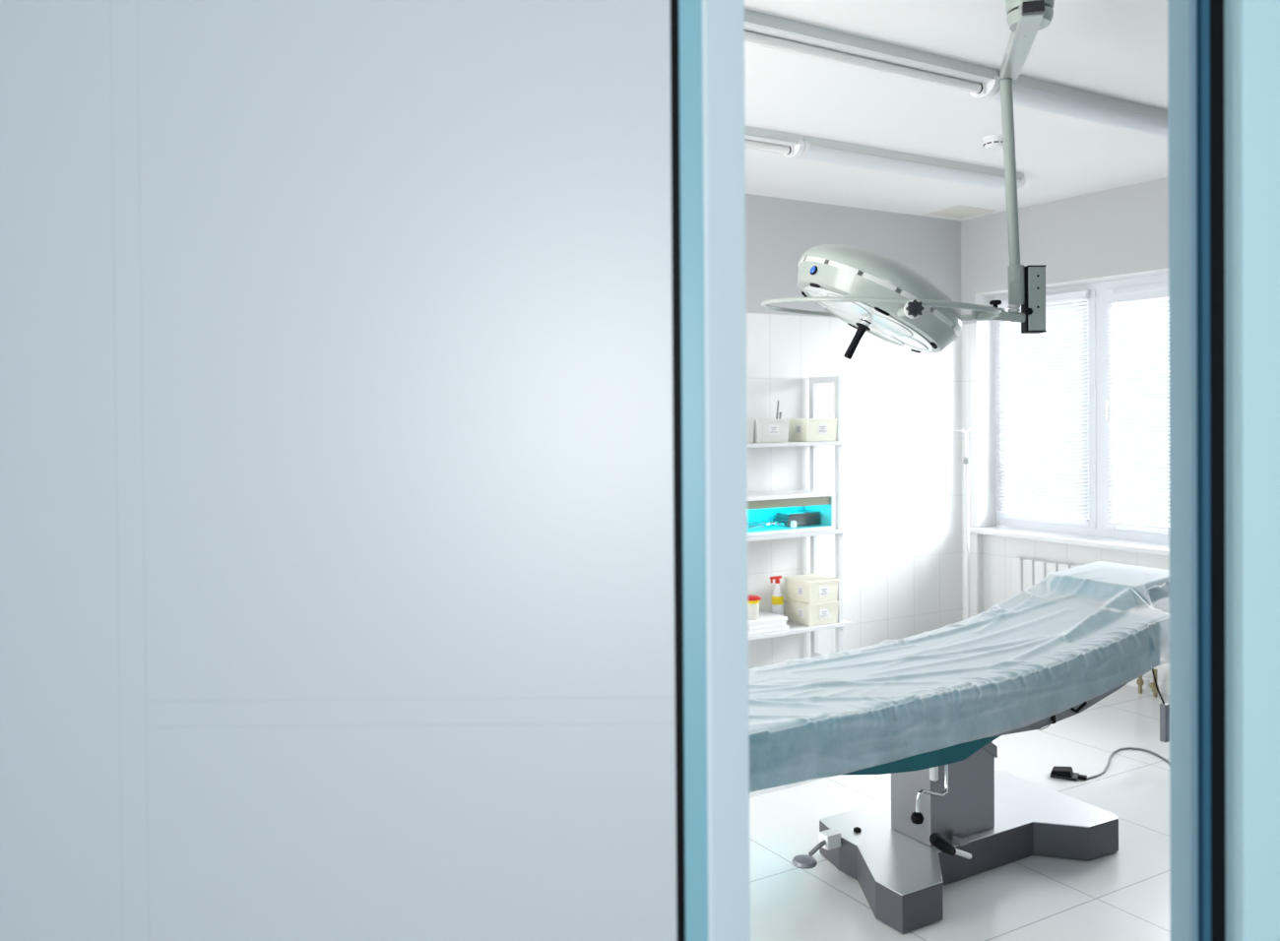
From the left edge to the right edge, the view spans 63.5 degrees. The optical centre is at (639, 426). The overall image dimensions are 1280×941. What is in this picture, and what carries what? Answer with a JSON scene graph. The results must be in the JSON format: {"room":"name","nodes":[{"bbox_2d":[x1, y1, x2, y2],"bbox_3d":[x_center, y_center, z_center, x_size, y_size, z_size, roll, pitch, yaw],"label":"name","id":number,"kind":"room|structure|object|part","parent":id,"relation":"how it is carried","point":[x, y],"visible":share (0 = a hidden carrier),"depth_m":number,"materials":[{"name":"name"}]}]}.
{"room":"hospital corridor","nodes":[
{"label":"hospital corridor","id":0,"kind":"room"},
{"bbox_2d":[745,193,961,669],"bbox_3d":[-0.616,0.095,5.651,7.500,3.000,0.150,-1,1,-31],"label":"wall","id":1,"kind":"structure","parent":0,"point":[902,465],"depth_m":6.80,"materials":[{"name":"tile"}]},
{"bbox_2d":[744,0,1168,220],"bbox_3d":[0.448,-1.422,0.780,10.600,0.120,9.900,-1,1,-31],"label":"ceiling","id":2,"kind":"structure","parent":0,"point":[1113,48],"depth_m":4.49,"materials":[{"name":"white paint"}]},
{"bbox_2d":[744,126,805,158],"bbox_3d":[0.120,-1.352,4.666,1.495,0.096,0.132,-1,1,-31],"label":"ceiling light","id":3,"kind":"object","parent":2,"relation":"attached to","point":[790,145],"visible":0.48,"depth_m":4.94,"materials":[{"name":"white plastic"}]},
{"bbox_2d":[744,8,1000,98],"bbox_3d":[0.727,-1.347,3.724,1.520,0.096,0.132,-1,1,-31],"label":"ceiling light","id":4,"kind":"object","parent":2,"relation":"attached to","point":[761,30],"visible":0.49,"depth_m":3.74,"materials":[{"name":"white plastic"}]},
{"bbox_2d":[761,0,1054,359],"bbox_3d":[0.864,-0.809,3.421,0.928,1.168,0.787,0,1,20],"label":"lamp","id":5,"kind":"object","parent":2,"relation":"hanging from","point":[880,295],"visible":1,"depth_m":3.26,"materials":[{"name":"grey metal"}]},
{"bbox_3d":[0.722,-0.285,3.437,0.086,0.121,0.052,0,1,16],"label":"handle","id":6,"kind":"part","parent":5,"relation":"part of","materials":[{"name":"black plastic"}]},
{"bbox_2d":[858,318,873,326],"bbox_3d":[0.754,-0.346,3.430,0.056,0.051,0.058,-1,1,-31],"label":"socket","id":7,"kind":"object","parent":5,"relation":"attached to","point":[864,322],"depth_m":3.41,"materials":[{"name":"silver metal"}]},
{"bbox_3d":[0.810,-0.348,3.045,0.053,0.053,0.018,0,1,0],"label":"star knob","id":8,"kind":"part","parent":5,"relation":"part of","materials":[{"name":"black plastic"}]},
{"bbox_3d":[1.122,-0.387,3.264,0.035,0.024,0.036,-1,1,-31],"label":"brake knob","id":9,"kind":"part","parent":5,"relation":"part of","materials":[{"name":"black plastic"}]},
{"bbox_3d":[1.219,-0.371,3.460,0.175,0.051,0.033,0,1,0],"label":"arm","id":10,"kind":"part","parent":5,"relation":"part of","materials":[{"name":"grey metal"}]},
{"bbox_3d":[1.181,-1.193,3.217,0.066,0.050,0.592,0,1,13],"label":"ceiling arm","id":11,"kind":"part","parent":5,"relation":"part of","materials":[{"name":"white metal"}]},
{"bbox_2d":[795,135,1025,191],"bbox_3d":[1.451,-1.371,5.455,1.590,0.096,0.132,-1,1,-31],"label":"ceiling light","id":12,"kind":"object","parent":2,"relation":"attached to","point":[815,149],"visible":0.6,"depth_m":5.35,"materials":[{"name":"white plastic"}]},
{"bbox_2d":[925,205,995,218],"bbox_3d":[2.144,-1.436,6.923,0.340,0.006,0.300,-1,1,-31],"label":"trim","id":13,"kind":"structure","parent":2,"relation":"attached to","point":[958,212],"depth_m":6.90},
{"bbox_2d":[981,134,1003,150],"bbox_3d":[1.743,-1.390,5.070,0.124,0.054,0.124,-1,1,-31],"label":"smoke detector","id":14,"kind":"object","parent":2,"relation":"attached to","point":[992,142],"visible":0.77,"depth_m":5.03,"materials":[{"name":"white plastic"}]},
{"bbox_2d":[982,69,1168,137],"bbox_3d":[2.056,-1.365,4.512,1.550,0.096,0.132,-1,1,-31],"label":"ceiling light","id":15,"kind":"object","parent":2,"relation":"attached to","point":[1027,92],"visible":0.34,"depth_m":4.36,"materials":[{"name":"white plastic"}]},
{"bbox_2d":[749,685,1170,940],"bbox_3d":[0.472,1.698,0.813,10.600,0.120,9.900,-1,1,-31],"label":"floor","id":16,"kind":"structure","parent":0,"point":[1122,895],"depth_m":3.77,"materials":[{"name":"tile"}]},
{"bbox_2d":[747,376,852,656],"bbox_3d":[0.775,0.636,6.197,1.035,1.885,0.305,-1,1,-31],"label":"shelving rack","id":17,"kind":"object","parent":16,"relation":"on","point":[795,628],"visible":0.3,"depth_m":6.31,"materials":[{"name":"white metal"}]},
{"bbox_2d":[746,419,755,443],"bbox_3d":[0.511,0.025,6.016,0.216,0.137,0.234,-1,1,-31],"label":"storage box","id":18,"kind":"object","parent":17,"relation":"on","point":[749,422],"visible":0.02,"depth_m":5.96,"materials":[{"name":"white plastic"}]},
{"bbox_2d":[748,625,789,636],"bbox_3d":[0.698,1.188,6.128,0.300,0.028,0.220,-1,1,-31],"label":"pack","id":19,"kind":"object","parent":17,"relation":"on","point":[786,627],"visible":0.42,"depth_m":6.03},
{"bbox_2d":[748,620,786,630],"bbox_3d":[0.693,1.159,6.125,0.270,0.028,0.220,-1,1,-31],"label":"pack","id":20,"kind":"object","parent":19,"relation":"on","point":[779,623],"visible":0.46,"depth_m":6.03},
{"bbox_2d":[748,611,787,626],"bbox_3d":[0.693,1.134,6.125,0.290,0.022,0.220,-1,1,-31],"label":"pack","id":21,"kind":"object","parent":20,"relation":"on","point":[764,616],"visible":0.63,"depth_m":6.08},
{"bbox_2d":[748,594,761,620],"bbox_3d":[0.649,1.056,6.040,0.120,0.134,0.120,-1,1,-31],"label":"tub","id":22,"kind":"object","parent":21,"relation":"on","point":[753,601],"visible":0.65,"depth_m":6.00,"materials":[{"name":"white plastic"}]},
{"bbox_3d":[0.649,0.998,6.040,0.120,0.018,0.120,-1,1,-31],"label":"lid","id":23,"kind":"part","parent":22,"relation":"part of","materials":[{"name":"red plastic"}]},
{"bbox_2d":[753,418,789,443],"bbox_3d":[0.719,0.022,6.134,0.238,0.137,0.244,-1,1,-31],"label":"storage box","id":24,"kind":"object","parent":17,"relation":"on","point":[766,430],"visible":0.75,"depth_m":6.03,"materials":[{"name":"white plastic"}]},
{"bbox_2d":[775,400,781,419],"bbox_3d":[0.829,-0.039,6.189,0.058,0.236,0.018,-1,1,-41],"label":"forceps","id":25,"kind":"object","parent":24,"relation":"in","point":[778,413],"visible":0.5,"depth_m":6.18,"materials":[{"name":"grey metal"}]},
{"bbox_2d":[769,576,783,615],"bbox_3d":[0.832,1.054,6.292,0.083,0.290,0.073,0,1,5],"label":"spray bottle","id":26,"kind":"object","parent":17,"relation":"on","point":[777,598],"visible":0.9,"depth_m":6.27,"materials":[{"name":"white plastic"}]},
{"bbox_2d":[747,489,834,536],"bbox_3d":[0.760,0.516,6.190,0.837,0.229,0.270,-1,1,-31],"label":"cabinet","id":27,"kind":"object","parent":17,"relation":"on","point":[761,506],"visible":0.48,"depth_m":6.22,"materials":[{"name":"white plastic"}]},
{"bbox_2d":[747,520,784,529],"bbox_3d":[0.723,0.584,6.165,0.322,0.039,0.192,-1,1,-31],"label":"heap","id":28,"kind":"object","parent":27,"relation":"in","point":[762,524],"visible":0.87,"depth_m":6.15,"materials":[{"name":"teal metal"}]},
{"bbox_3d":[0.858,0.451,6.109,0.694,0.050,0.006,-1,1,-31],"label":"panel","id":29,"kind":"part","parent":27,"relation":"part of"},
{"bbox_2d":[790,520,796,528],"bbox_3d":[0.918,0.584,6.174,0.038,0.040,0.038,-1,1,-31],"label":"glass jar","id":30,"kind":"object","parent":27,"relation":"in","point":[793,523],"visible":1,"depth_m":6.16,"materials":[{"name":"white glass"}]},
{"bbox_2d":[774,521,820,526],"bbox_3d":[0.960,0.593,6.344,0.255,0.019,0.140,-1,1,-31],"label":"tray","id":31,"kind":"object","parent":27,"relation":"in","point":[806,523],"visible":0.5,"depth_m":6.29,"materials":[{"name":"metal"}]},
{"bbox_2d":[773,517,820,523],"bbox_3d":[0.962,0.573,6.345,0.249,0.019,0.140,-1,1,-31],"label":"tray","id":32,"kind":"object","parent":31,"relation":"on","point":[816,519],"visible":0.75,"depth_m":6.29,"materials":[{"name":"metal"}]},
{"bbox_2d":[774,514,820,520],"bbox_3d":[0.965,0.553,6.347,0.243,0.019,0.140,-1,1,-31],"label":"tray","id":33,"kind":"object","parent":32,"relation":"on","point":[813,516],"visible":0.75,"depth_m":6.29,"materials":[{"name":"metal"}]},
{"bbox_2d":[774,510,820,516],"bbox_3d":[0.967,0.534,6.348,0.237,0.019,0.140,-1,1,-31],"label":"tray","id":34,"kind":"object","parent":33,"relation":"on","point":[804,512],"visible":1,"depth_m":6.31,"materials":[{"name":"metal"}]},
{"bbox_2d":[783,598,839,626],"bbox_3d":[1.053,1.129,6.350,0.238,0.133,0.250,-1,1,-31],"label":"storage box","id":35,"kind":"object","parent":17,"relation":"on","point":[819,613],"visible":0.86,"depth_m":6.26,"materials":[{"name":"plastic"}]},
{"bbox_2d":[782,574,839,603],"bbox_3d":[1.052,0.994,6.348,0.238,0.133,0.250,-1,1,-31],"label":"storage box","id":36,"kind":"object","parent":35,"relation":"on","point":[807,588],"visible":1,"depth_m":6.27,"materials":[{"name":"plastic"}]},
{"bbox_3d":[1.051,0.934,6.348,0.238,0.013,0.250,-1,1,-31],"label":"lid","id":37,"kind":"part","parent":36,"relation":"part of","materials":[{"name":"plastic"}]},
{"bbox_3d":[1.052,1.069,6.349,0.238,0.013,0.250,-1,1,-31],"label":"lid","id":38,"kind":"part","parent":35,"relation":"part of","materials":[{"name":"plastic"}]},
{"bbox_2d":[788,418,837,441],"bbox_3d":[1.044,0.018,6.326,0.239,0.137,0.224,-1,1,-31],"label":"storage box","id":39,"kind":"object","parent":17,"relation":"on","point":[800,429],"visible":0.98,"depth_m":6.24,"materials":[{"name":"plastic"}]},
{"bbox_3d":[1.097,0.630,6.530,0.032,1.885,0.036,-1,1,-31],"label":"post","id":40,"kind":"part","parent":17,"relation":"part of","materials":[{"name":"white metal"}]},
{"bbox_3d":[1.162,1.438,6.440,0.028,0.030,0.200,-1,1,-31],"label":"rail","id":41,"kind":"part","parent":17,"relation":"part of","materials":[{"name":"white metal"}]},
{"bbox_3d":[1.150,-0.291,6.419,0.028,0.040,0.275,-1,1,-31],"label":"rail","id":42,"kind":"part","parent":17,"relation":"part of","materials":[{"name":"white metal"}]},
{"bbox_3d":[1.217,0.632,6.328,0.032,1.885,0.036,-1,1,-31],"label":"post","id":43,"kind":"part","parent":17,"relation":"part of","materials":[{"name":"white metal"}]},
{"bbox_2d":[748,576,1166,934],"bbox_3d":[1.131,1.123,3.782,2.455,0.958,0.638,-1,1,-31],"label":"table","id":44,"kind":"object","parent":16,"relation":"on","point":[948,818],"visible":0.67,"depth_m":3.64,"materials":[{"name":"grey metal"}]},
{"bbox_2d":[748,684,892,792],"bbox_3d":[0.358,0.957,3.322,0.660,0.173,0.600,-1,1,-31],"label":"cushion","id":45,"kind":"object","parent":44,"relation":"on","point":[771,753],"depth_m":3.08,"materials":[{"name":"fabric"}]},
{"bbox_3d":[0.931,1.315,3.472,0.044,0.040,0.044,-1,1,-31],"label":"crank knob","id":46,"kind":"part","parent":44,"relation":"part of","materials":[{"name":"black plastic"}]},
{"bbox_2d":[823,672,1022,757],"bbox_3d":[0.911,0.941,3.649,0.595,0.183,0.600,-1,1,-31],"label":"seat cushion","id":47,"kind":"object","parent":44,"relation":"on","point":[931,715],"depth_m":3.33,"materials":[{"name":"fabric"}]},
{"bbox_2d":[748,561,1169,785],"bbox_3d":[1.137,0.828,3.775,2.609,0.406,0.672,-1,1,-31],"label":"sheet","id":48,"kind":"object","parent":44,"relation":"on","point":[1031,627],"visible":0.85,"depth_m":3.69,"materials":[{"name":"fabric"}]},
{"bbox_2d":[904,610,1159,691],"bbox_3d":[1.510,0.870,4.004,0.770,0.266,0.600,-1,1,-31],"label":"cushion","id":49,"kind":"object","parent":44,"relation":"on","point":[1046,671],"depth_m":3.79,"materials":[{"name":"fabric"}]},
{"bbox_3d":[1.378,0.974,3.916,1.060,0.140,0.577,-1,1,-31],"label":"frame","id":50,"kind":"part","parent":44,"relation":"part of","materials":[{"name":"metal"}]},
{"bbox_3d":[1.489,0.981,3.651,0.941,0.108,0.012,-1,1,-31],"label":"rail","id":51,"kind":"part","parent":44,"relation":"part of","materials":[{"name":"metal"}]},
{"bbox_2d":[1152,668,1169,742],"bbox_3d":[2.168,1.086,4.605,0.601,0.729,0.030,-1,1,-31],"label":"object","id":52,"kind":"object","parent":44,"relation":"hanging from","point":[1164,707],"visible":0.64,"depth_m":4.74,"materials":[{"name":"grey plastic"}]},
{"bbox_2d":[948,428,984,620],"bbox_3d":[2.195,0.784,6.957,0.410,1.552,0.404,-1,1,-31],"label":"stand","id":53,"kind":"object","parent":16,"relation":"on","point":[966,461],"visible":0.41,"depth_m":6.93,"materials":[{"name":"metal"}]},
{"bbox_2d":[1049,747,1169,781],"bbox_3d":[2.219,1.563,4.751,0.702,0.040,0.389,-1,1,-31],"label":"switch","id":54,"kind":"object","parent":16,"relation":"on","point":[1064,773],"visible":0.94,"depth_m":4.67,"materials":[{"name":"black plastic"}]},
{"bbox_2d":[1049,772,1079,781],"bbox_3d":[1.923,1.579,4.682,0.114,0.014,0.080,0,1,29],"label":"switch","id":55,"kind":"object","parent":54,"relation":"attached to","point":[1064,776],"depth_m":4.65,"materials":[{"name":"black plastic"}]},
{"bbox_3d":[2.236,1.575,4.854,0.523,0.012,0.381,-1,1,-7],"label":"cord","id":56,"kind":"part","parent":54,"relation":"part of","materials":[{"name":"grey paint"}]},
{"bbox_2d":[1136,668,1159,697],"bbox_3d":[2.955,1.484,6.023,0.063,0.160,0.136,-1,1,-25],"label":"valve","id":57,"kind":"object","parent":16,"relation":"on","point":[1139,681],"visible":0.77,"depth_m":5.98,"materials":[{"name":"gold metal"}]},
{"bbox_3d":[2.962,1.495,5.973,0.030,0.034,0.036,-1,1,-31],"label":"valve knob","id":58,"kind":"part","parent":57,"relation":"part of","materials":[{"name":"gold metal"}]},
{"bbox_2d":[960,176,1169,682],"bbox_3d":[4.792,0.080,3.189,0.305,3.000,9.600,-1,1,-31],"label":"wall","id":59,"kind":"structure","parent":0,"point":[1124,229],"depth_m":6.62,"materials":[{"name":"paint"}]},
{"bbox_2d":[996,290,1088,521],"bbox_3d":[2.659,-0.132,6.873,0.048,1.470,0.715,-1,1,-31],"label":"window blind","id":60,"kind":"object","parent":59,"relation":"attached to","point":[1082,294],"visible":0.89,"depth_m":6.83,"materials":[{"name":"plastic"}]},
{"bbox_3d":[2.670,0.596,6.884,0.024,0.014,0.709,-1,1,-31],"label":"rail","id":61,"kind":"part","parent":60,"relation":"part of","materials":[{"name":"plastic"}]},
{"bbox_2d":[976,268,1169,544],"bbox_3d":[3.050,-0.106,6.176,0.243,1.615,2.416,-1,1,-31],"label":"window","id":62,"kind":"structure","parent":59,"relation":"attached to","point":[1098,525],"depth_m":6.58,"materials":[{"name":"plastic"}]},
{"bbox_3d":[2.713,-0.111,6.883,0.042,1.505,0.746,-1,1,-31],"label":"sash","id":63,"kind":"part","parent":62,"relation":"part of","materials":[{"name":"plastic"}]},
{"bbox_3d":[2.919,-0.105,6.463,0.033,0.130,0.028,-1,1,-31],"label":"handle","id":64,"kind":"part","parent":62,"relation":"part of","materials":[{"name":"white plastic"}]},
{"bbox_3d":[3.132,-0.106,6.177,0.042,1.505,0.735,-1,1,-31],"label":"sash","id":65,"kind":"part","parent":62,"relation":"part of","materials":[{"name":"plastic"}]},
{"bbox_2d":[1011,557,1141,606],"bbox_3d":[2.734,1.151,6.507,0.070,0.560,0.925,-1,1,-31],"label":"radiator","id":66,"kind":"object","parent":59,"relation":"attached to","point":[1025,572],"visible":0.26,"depth_m":6.76,"materials":[{"name":"metal"}]},
{"bbox_2d":[1106,288,1169,529],"bbox_3d":[3.090,-0.102,6.146,0.048,1.422,0.685,-1,1,-31],"label":"window blind","id":67,"kind":"object","parent":59,"relation":"attached to","point":[1159,293],"visible":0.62,"depth_m":6.27,"materials":[{"name":"plastic"}]},
{"bbox_3d":[3.101,0.601,6.157,0.024,0.014,0.679,-1,1,-31],"label":"rail","id":68,"kind":"part","parent":67,"relation":"part of","materials":[{"name":"plastic"}]},
{"bbox_2d":[1125,676,1169,695],"bbox_3d":[3.516,1.531,5.231,0.074,0.075,4.800,-1,1,-31],"label":"baseboard","id":69,"kind":"structure","parent":59,"relation":"attached to","point":[1164,686],"depth_m":6.11,"materials":[{"name":"white plastic"}]},
{"bbox_2d":[1223,0,1279,940],"bbox_3d":[1.135,0.128,1.279,0.852,3.000,0.125,0,1,0],"label":"wall","id":70,"kind":"structure","parent":0,"point":[1251,28],"depth_m":1.22,"materials":[{"name":"paint"}]},
{"bbox_2d":[1167,0,1225,940],"bbox_3d":[0.690,0.406,1.280,0.044,2.450,0.052,0,1,0],"label":"trim","id":71,"kind":"structure","parent":70,"relation":"attached to","point":[1195,28],"depth_m":1.25,"materials":[{"name":"teal metal"}]},
{"bbox_3d":[-0.599,0.140,1.362,2.247,3.000,1.480,-1,1,-31],"label":"wall","id":72,"kind":"structure","parent":0,"visible":0},
{"bbox_2d":[0,0,750,940],"bbox_3d":[-0.655,0.361,1.276,1.584,2.538,0.045,0,1,0],"label":"door","id":73,"kind":"structure","parent":72,"relation":"in","point":[373,436],"depth_m":1.25,"materials":[{"name":"glass"}]}
]}

